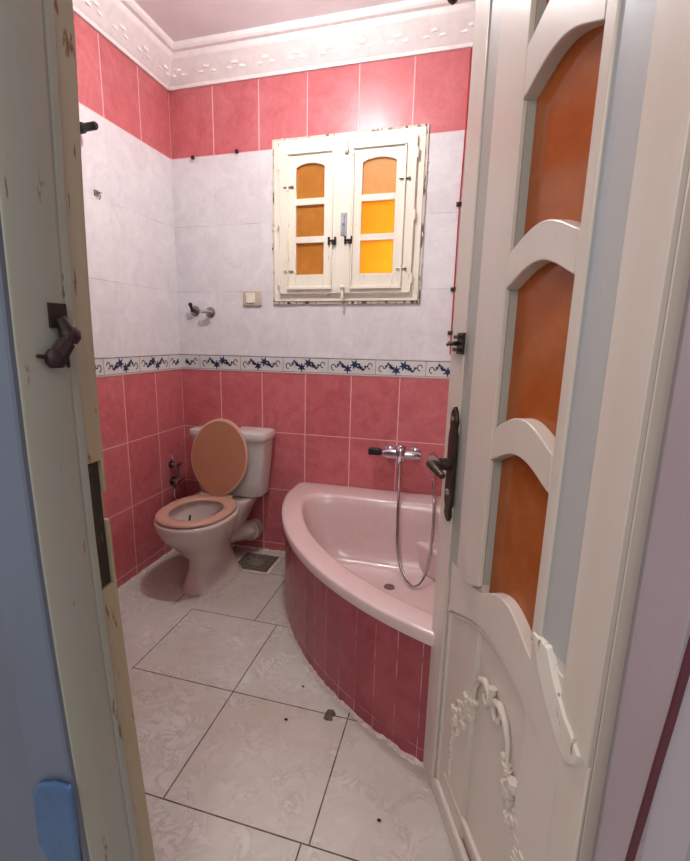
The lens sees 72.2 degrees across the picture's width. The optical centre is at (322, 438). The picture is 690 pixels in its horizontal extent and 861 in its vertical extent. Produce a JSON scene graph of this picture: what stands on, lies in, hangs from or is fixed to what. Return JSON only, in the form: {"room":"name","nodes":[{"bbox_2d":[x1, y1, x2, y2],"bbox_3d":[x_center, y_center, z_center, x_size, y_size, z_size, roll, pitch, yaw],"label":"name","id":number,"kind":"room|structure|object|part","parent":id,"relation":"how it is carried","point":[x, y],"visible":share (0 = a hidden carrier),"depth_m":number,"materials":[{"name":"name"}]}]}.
{"room":"hallway","nodes":[
{"label":"hallway","id":0,"kind":"room"},
{"bbox_2d":[73,12,186,587],"bbox_3d":[-1.125,-0.498,1.798,0.120,2.650,1.850,4,12,16],"label":"wall","id":1,"kind":"structure","parent":0,"point":[130,230],"depth_m":2.28,"materials":[{"name":"tile"}]},
{"bbox_2d":[80,121,98,133],"bbox_3d":[-0.936,-1.232,1.872,0.096,0.040,0.040,4,12,16],"label":"rod bracket","id":2,"kind":"object","parent":1,"relation":"attached to","point":[86,127],"visible":0.8,"depth_m":1.86,"materials":[{"name":"black plastic"}]},
{"bbox_2d":[94,189,101,199],"bbox_3d":[-0.951,-1.033,2.005,0.025,0.040,0.034,4,12,16],"label":"wall hook","id":3,"kind":"object","parent":1,"relation":"attached to","point":[96,193],"visible":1,"depth_m":2.00,"materials":[{"name":"silver metal"}]},
{"bbox_2d":[72,0,173,91],"bbox_3d":[-0.979,-1.665,1.555,0.124,0.142,1.770,4,12,16],"label":"crown molding","id":4,"kind":"structure","parent":1,"relation":"attached to","point":[124,24],"depth_m":2.06,"materials":[{"name":"paint"}]},
{"bbox_2d":[95,354,180,376],"bbox_3d":[-1.069,-0.259,1.829,0.005,0.084,1.855,4,12,16],"label":"border","id":5,"kind":"structure","parent":1,"relation":"attached to","point":[109,366],"depth_m":2.32,"materials":[{"name":"tile"}]},
{"bbox_2d":[118,549,175,591],"bbox_3d":[-1.067,0.788,2.086,0.019,0.016,1.760,4,12,16],"label":"trim","id":6,"kind":"structure","parent":1,"relation":"attached to","point":[143,571],"depth_m":2.50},
{"bbox_2d":[168,453,182,499],"bbox_3d":[-0.762,0.217,2.655,0.218,0.271,0.092,3,12,9],"label":"angle valve","id":7,"kind":"object","parent":1,"relation":"attached to","point":[171,463],"visible":0.75,"depth_m":2.67,"materials":[{"name":"silver metal"}]},
{"bbox_3d":[-0.816,0.149,2.659,0.022,0.025,0.073,4,12,16],"label":"tap handle","id":8,"kind":"part","parent":7,"relation":"part of","materials":[{"name":"silver metal"}]},
{"bbox_3d":[-0.818,0.241,2.678,0.022,0.025,0.073,4,12,16],"label":"tap handle","id":9,"kind":"part","parent":7,"relation":"part of","materials":[{"name":"silver metal"}]},
{"bbox_2d":[134,0,406,41],"bbox_3d":[-0.071,-1.712,1.259,2.260,0.100,2.040,4,12,16],"label":"ceiling","id":10,"kind":"structure","parent":0,"point":[180,20],"depth_m":2.02,"materials":[{"name":"white paint"}]},
{"bbox_2d":[447,0,457,4],"bbox_3d":[0.460,-1.633,1.650,0.060,0.202,0.060,4,12,16],"label":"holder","id":11,"kind":"object","parent":10,"relation":"hanging from","point":[452,2],"visible":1,"depth_m":1.67,"materials":[{"name":"black plastic"}]},
{"bbox_2d":[118,546,469,860],"bbox_3d":[0.090,1.171,0.598,3.500,0.080,4.320,4,12,16],"label":"floor","id":12,"kind":"structure","parent":0,"point":[215,678],"depth_m":1.45,"materials":[{"name":"tile"}]},
{"bbox_2d":[153,419,275,596],"bbox_3d":[-0.564,0.321,2.423,0.458,0.804,0.678,4,12,16],"label":"toilet","id":13,"kind":"object","parent":12,"relation":"on","point":[231,462],"visible":1,"depth_m":2.46,"materials":[{"name":"white ceramic"}]},
{"bbox_3d":[-0.619,0.353,2.326,0.356,0.020,0.443,4,12,16],"label":"seat","id":14,"kind":"part","parent":13,"relation":"part of","materials":[{"name":"pink plastic"}]},
{"bbox_3d":[-0.618,0.545,2.386,0.370,0.379,0.490,4,12,16],"label":"bowl","id":15,"kind":"part","parent":13,"relation":"part of","materials":[{"name":"white ceramic"}]},
{"bbox_3d":[-0.550,0.104,2.489,0.314,0.383,0.071,4,12,16],"label":"lid","id":16,"kind":"part","parent":13,"relation":"part of","materials":[{"name":"plastic"}]},
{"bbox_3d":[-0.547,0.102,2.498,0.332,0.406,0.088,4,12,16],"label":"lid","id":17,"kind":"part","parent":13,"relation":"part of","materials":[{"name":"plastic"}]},
{"bbox_3d":[-0.496,0.147,2.619,0.432,0.319,0.186,4,12,16],"label":"tank","id":18,"kind":"part","parent":13,"relation":"part of","materials":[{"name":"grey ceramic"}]},
{"bbox_3d":[-0.493,-0.033,2.580,0.458,0.053,0.206,4,12,16],"label":"tank lid","id":19,"kind":"part","parent":13,"relation":"part of","materials":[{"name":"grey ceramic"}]},
{"bbox_2d":[237,550,283,574],"bbox_3d":[-0.370,0.688,2.629,0.238,0.006,0.234,4,12,16],"label":"floor drain","id":20,"kind":"object","parent":12,"relation":"on","point":[262,563],"visible":0.81,"depth_m":2.63,"materials":[{"name":"grey metal"}]},
{"bbox_2d":[324,709,335,720],"bbox_3d":[0.024,0.919,1.571,0.034,0.005,0.048,4,12,16],"label":"crumb","id":21,"kind":"object","parent":12,"relation":"on","point":[330,713],"visible":1,"depth_m":1.57,"materials":[{"name":"brown"}]},
{"bbox_2d":[282,482,440,768],"bbox_3d":[0.309,0.629,1.899,1.292,0.446,1.292,4,12,16],"label":"bathtub","id":22,"kind":"object","parent":12,"relation":"on","point":[365,634],"visible":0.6,"depth_m":1.72,"materials":[{"name":"pink ceramic"}]},
{"bbox_2d":[168,48,472,550],"bbox_3d":[0.178,-0.614,2.435,2.260,2.650,0.120,4,12,16],"label":"wall","id":23,"kind":"structure","parent":0,"point":[325,426],"depth_m":2.43,"materials":[{"name":"tile"}]},
{"bbox_2d":[188,302,199,315],"bbox_3d":[-0.713,-0.707,2.590,0.058,0.071,0.049,4,12,16],"label":"valve","id":24,"kind":"object","parent":23,"relation":"attached to","point":[194,310],"visible":1,"depth_m":2.60,"materials":[{"name":"silver metal"}]},
{"bbox_3d":[-0.717,-0.715,2.585,0.029,0.054,0.040,4,12,16],"label":"handle","id":25,"kind":"part","parent":24,"relation":"part of","materials":[{"name":"black plastic"}]},
{"bbox_2d":[200,307,214,317],"bbox_3d":[-0.626,-0.686,2.568,0.068,0.058,0.050,4,12,16],"label":"valve","id":26,"kind":"object","parent":23,"relation":"attached to","point":[210,312],"visible":1,"depth_m":2.58,"materials":[{"name":"silver metal"}]},
{"bbox_3d":[-0.627,-0.686,2.563,0.068,0.024,0.040,4,12,16],"label":"handle","id":27,"kind":"part","parent":26,"relation":"part of","materials":[{"name":"silver metal"}]},
{"bbox_2d":[243,291,261,305],"bbox_3d":[-0.375,-0.741,2.501,0.108,0.078,0.016,4,12,16],"label":"light switch","id":28,"kind":"object","parent":23,"relation":"attached to","point":[250,298],"visible":1,"depth_m":2.49,"materials":[{"name":"beige plastic"}]},
{"bbox_2d":[232,544,284,552],"bbox_3d":[-0.474,0.644,2.820,0.720,0.010,0.012,4,12,16],"label":"trim","id":29,"kind":"structure","parent":23,"relation":"attached to","point":[251,547],"depth_m":2.80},
{"bbox_2d":[181,354,450,378],"bbox_3d":[0.200,-0.364,2.414,2.110,0.084,0.005,4,12,16],"label":"border","id":30,"kind":"structure","parent":23,"relation":"attached to","point":[311,365],"depth_m":2.47,"materials":[{"name":"tile"}]},
{"bbox_2d":[168,0,475,91],"bbox_3d":[0.162,-1.758,2.072,2.020,0.142,0.124,4,12,16],"label":"crown molding","id":31,"kind":"structure","parent":23,"relation":"attached to","point":[409,28],"depth_m":2.11,"materials":[{"name":"paint"}]},
{"bbox_2d":[271,123,429,303],"bbox_3d":[0.110,-1.056,2.300,0.765,0.775,0.119,4,12,16],"label":"window","id":32,"kind":"structure","parent":23,"relation":"in","point":[349,207],"depth_m":2.26,"materials":[{"name":"beige paint"}]},
{"bbox_3d":[-0.071,-1.065,2.331,0.298,0.676,0.030,4,12,16],"label":"sash","id":33,"kind":"part","parent":32,"relation":"part of","materials":[{"name":"beige paint"}]},
{"bbox_3d":[-0.066,-1.056,2.310,0.236,0.632,0.012,4,12,16],"label":"moulding","id":34,"kind":"part","parent":32,"relation":"part of","materials":[{"name":"beige paint"}]},
{"bbox_3d":[-0.060,-1.068,2.328,0.150,0.150,0.004,4,12,16],"label":"pane","id":35,"kind":"part","parent":32,"relation":"part of","materials":[{"name":"orange glass"}]},
{"bbox_3d":[-0.062,-0.896,2.365,0.150,0.155,0.004,4,12,16],"label":"pane","id":36,"kind":"part","parent":32,"relation":"part of","materials":[{"name":"orange glass"}]},
{"bbox_3d":[-0.057,-1.246,2.290,0.150,0.165,0.004,4,12,16],"label":"pane","id":37,"kind":"part","parent":32,"relation":"part of","materials":[{"name":"orange glass"}]},
{"bbox_3d":[0.099,-1.027,2.261,0.030,0.100,0.019,4,12,16],"label":"bolt plate","id":38,"kind":"part","parent":32,"relation":"part of","materials":[{"name":"grey metal"}]},
{"bbox_3d":[0.259,-0.872,2.274,0.164,0.155,0.004,4,12,16],"label":"pane","id":39,"kind":"part","parent":32,"relation":"part of","materials":[{"name":"yellow glass"}]},
{"bbox_3d":[0.262,-1.044,2.237,0.164,0.150,0.004,4,12,16],"label":"pane","id":40,"kind":"part","parent":32,"relation":"part of","materials":[{"name":"yellow glass"}]},
{"bbox_3d":[0.256,-1.032,2.219,0.250,0.632,0.012,4,12,16],"label":"moulding","id":41,"kind":"part","parent":32,"relation":"part of","materials":[{"name":"beige paint"}]},
{"bbox_3d":[0.265,-1.222,2.200,0.164,0.165,0.004,4,12,16],"label":"pane","id":42,"kind":"part","parent":32,"relation":"part of","materials":[{"name":"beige glass"}]},
{"bbox_3d":[0.281,-1.039,2.232,0.298,0.676,0.030,4,12,16],"label":"sash","id":43,"kind":"part","parent":32,"relation":"part of","materials":[{"name":"beige paint"}]},
{"bbox_2d":[368,444,437,586],"bbox_3d":[0.367,0.341,2.302,0.360,0.597,0.397,4,12,16],"label":"mixer","id":44,"kind":"object","parent":23,"relation":"attached to","point":[400,454],"visible":0.98,"depth_m":2.33,"materials":[{"name":"silver metal"}]},
{"bbox_3d":[0.271,0.067,2.415,0.075,0.034,0.036,4,12,16],"label":"mixer knob","id":45,"kind":"part","parent":44,"relation":"part of","materials":[{"name":"black plastic"}]},
{"bbox_2d":[447,48,471,353],"bbox_3d":[0.617,-1.034,2.144,0.025,1.285,0.018,4,12,16],"label":"cord","id":46,"kind":"object","parent":23,"relation":"attached to","point":[458,204],"visible":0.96,"depth_m":2.14,"materials":[{"name":"brown plastic"}]},
{"bbox_2d":[0,612,689,860],"bbox_3d":[-0.315,-0.239,0.635,4.500,2.650,0.146,4,12,16],"label":"wall","id":47,"kind":"structure","parent":0,"point":[19,840],"depth_m":0.78,"materials":[{"name":"blue paint"}]},
{"bbox_2d":[32,780,81,860],"bbox_3d":[-0.427,0.618,0.758,0.080,0.170,0.010,4,12,16],"label":"cover plate","id":48,"kind":"object","parent":47,"relation":"attached to","point":[54,800],"visible":1,"depth_m":0.75,"materials":[{"name":"blue plastic"}]},
{"bbox_2d":[0,0,154,860],"bbox_3d":[-0.399,0.014,0.712,0.134,2.120,0.152,4,12,16],"label":"door frame","id":49,"kind":"structure","parent":47,"relation":"attached to","point":[60,606],"depth_m":0.69,"materials":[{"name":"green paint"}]},
{"bbox_2d":[423,0,689,860],"bbox_3d":[0.321,0.067,0.884,0.110,1.954,0.635,0,12,-5],"label":"door","id":50,"kind":"structure","parent":47,"relation":"in","point":[573,266],"depth_m":0.74,"materials":[{"name":"beige paint"}]},
{"bbox_3d":[0.278,0.069,1.105,0.062,0.031,0.088,0,12,-5],"label":"lever","id":51,"kind":"part","parent":50,"relation":"part of","materials":[{"name":"brown metal"}]},
{"bbox_3d":[0.309,0.064,1.137,0.009,0.283,0.046,0,12,-5],"label":"lock plate","id":52,"kind":"part","parent":50,"relation":"part of","materials":[{"name":"brown metal"}]},
{"bbox_3d":[0.355,0.694,0.998,0.012,0.594,0.482,0,12,-5],"label":"panel","id":53,"kind":"part","parent":50,"relation":"part of","materials":[{"name":"beige paint"}]},
{"bbox_3d":[0.340,0.701,0.997,0.022,0.595,0.483,0,12,-5],"label":"moulding","id":54,"kind":"part","parent":50,"relation":"part of","materials":[{"name":"beige paint"}]},
{"bbox_3d":[0.365,0.188,0.865,0.004,0.340,0.214,0,12,-5],"label":"glass pane","id":55,"kind":"part","parent":50,"relation":"part of","materials":[{"name":"orange glass"}]},
{"bbox_3d":[0.370,-0.141,0.795,0.004,0.316,0.214,0,12,-5],"label":"glass pane","id":56,"kind":"part","parent":50,"relation":"part of","materials":[{"name":"orange glass"}]},
{"bbox_3d":[0.375,-0.451,0.729,0.004,0.302,0.214,0,12,-5],"label":"glass pane","id":57,"kind":"part","parent":50,"relation":"part of","materials":[{"name":"orange glass"}]},
{"bbox_2d":[591,276,689,860],"bbox_3d":[0.381,0.073,0.490,0.040,2.120,0.156,4,12,16],"label":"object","id":58,"kind":"structure","parent":47,"relation":"attached to","point":[659,634],"depth_m":0.50,"materials":[{"name":"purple paint"}]},
{"bbox_2d":[625,636,689,860],"bbox_3d":[0.330,0.576,0.518,0.041,1.116,0.009,4,12,16],"label":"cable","id":59,"kind":"object","parent":47,"relation":"attached to","point":[684,673],"visible":1,"depth_m":0.46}
]}

